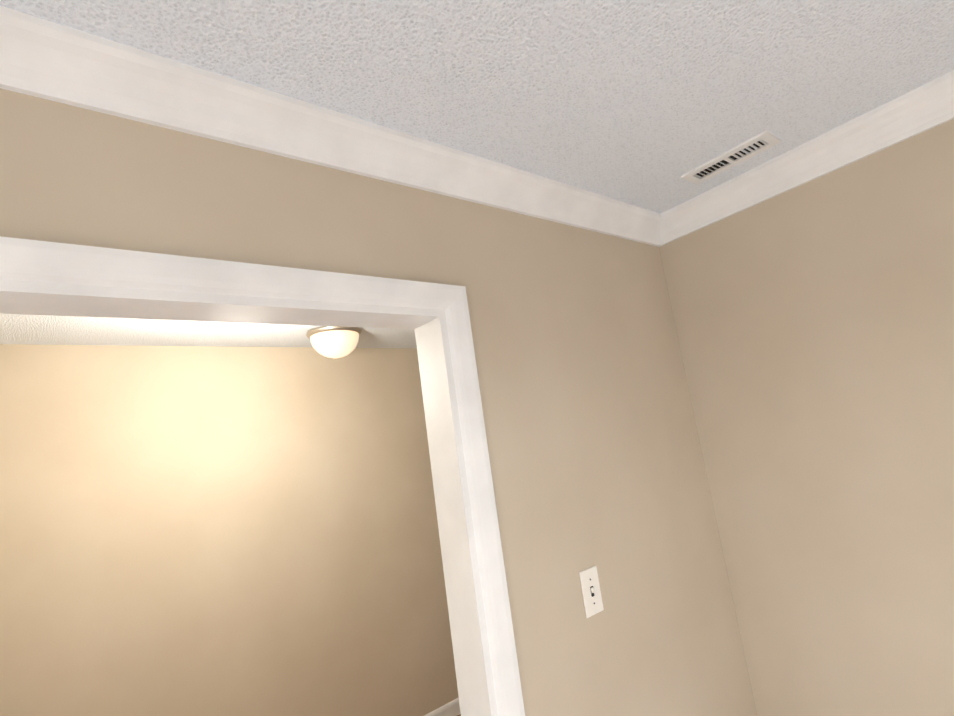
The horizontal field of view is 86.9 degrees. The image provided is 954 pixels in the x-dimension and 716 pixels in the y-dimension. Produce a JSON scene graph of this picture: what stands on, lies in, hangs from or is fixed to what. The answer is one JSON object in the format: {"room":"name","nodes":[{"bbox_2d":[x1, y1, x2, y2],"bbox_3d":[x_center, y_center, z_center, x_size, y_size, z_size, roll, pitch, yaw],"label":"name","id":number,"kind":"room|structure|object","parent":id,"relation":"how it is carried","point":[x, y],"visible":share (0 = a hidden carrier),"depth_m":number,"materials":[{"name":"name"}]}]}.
{"room":"empty room","nodes":[
{"label":"empty room","id":0,"kind":"room"},
{"bbox_2d":[0,344,458,715],"bbox_3d":[-0.715,0.920,1.954,5.650,2.440,2.100,0,-12,-38],"label":"wall","id":1,"kind":"structure","parent":0,"point":[213,531],"depth_m":2.67,"materials":[{"name":"paint"}]},
{"bbox_2d":[424,697,460,715],"bbox_3d":[-0.982,2.271,2.593,2.720,0.090,0.014,0,-12,-38],"label":"baseboard","id":2,"kind":"structure","parent":1,"relation":"attached to","point":[451,708],"depth_m":3.21,"materials":[{"name":"white paint"}]},
{"bbox_2d":[0,88,759,715],"bbox_3d":[-1.007,0.688,0.361,5.010,2.440,0.120,0,-12,-38],"label":"wall","id":3,"kind":"structure","parent":0,"point":[596,449],"depth_m":1.34,"materials":[{"name":"paint"}]},
{"bbox_2d":[0,236,524,715],"bbox_3d":[-0.344,0.857,0.841,1.045,2.090,0.158,0,-12,-38],"label":"trim","id":4,"kind":"structure","parent":3,"relation":"attached to","point":[46,278],"depth_m":1.12,"materials":[{"name":"white paint"}]},
{"bbox_2d":[0,6,671,246],"bbox_3d":[-1.125,-0.479,0.472,4.730,0.092,0.072,0,-12,-38],"label":"crown molding","id":5,"kind":"structure","parent":3,"relation":"attached to","point":[47,59],"depth_m":1.02,"materials":[{"name":"white paint"}]},
{"bbox_2d":[579,565,603,617],"bbox_3d":[0.308,0.620,1.337,0.070,0.115,0.014,0,-12,-38],"label":"light switch","id":6,"kind":"object","parent":3,"relation":"attached to","point":[591,593],"visible":1,"depth_m":1.34,"materials":[{"name":"plastic"}]},
{"bbox_2d":[0,0,953,348],"bbox_3d":[0.064,-0.789,0.204,6.500,0.100,6.360,0,-12,-38],"label":"ceiling","id":7,"kind":"structure","parent":0,"point":[646,104],"depth_m":1.09,"materials":[{"name":"white paint"}]},
{"bbox_2d":[306,326,361,357],"bbox_3d":[-0.809,-0.078,2.880,0.310,0.155,0.310,0,-12,-38],"label":"hall ceiling light","id":8,"kind":"object","parent":7,"relation":"attached to","point":[334,341],"visible":0.98,"depth_m":2.79,"materials":[{"name":"white glass"}]},
{"bbox_2d":[681,130,780,184],"bbox_3d":[0.769,-0.605,1.536,0.100,0.007,0.260,0,-12,-38],"label":"ceiling vent","id":9,"kind":"object","parent":7,"relation":"in","point":[752,147],"visible":1,"depth_m":1.52,"materials":[{"name":"white metal"}]},
{"bbox_2d":[660,119,953,715],"bbox_3d":[2.166,0.228,0.265,0.160,2.440,4.080,0,-12,-38],"label":"wall","id":10,"kind":"structure","parent":0,"point":[722,456],"depth_m":1.50,"materials":[{"name":"paint"}]},
{"bbox_2d":[664,70,953,240],"bbox_3d":[1.915,-0.918,0.389,0.072,0.092,3.900,0,-12,-38],"label":"crown molding","id":11,"kind":"structure","parent":10,"relation":"attached to","point":[930,105],"depth_m":1.49,"materials":[{"name":"white paint"}]}
]}

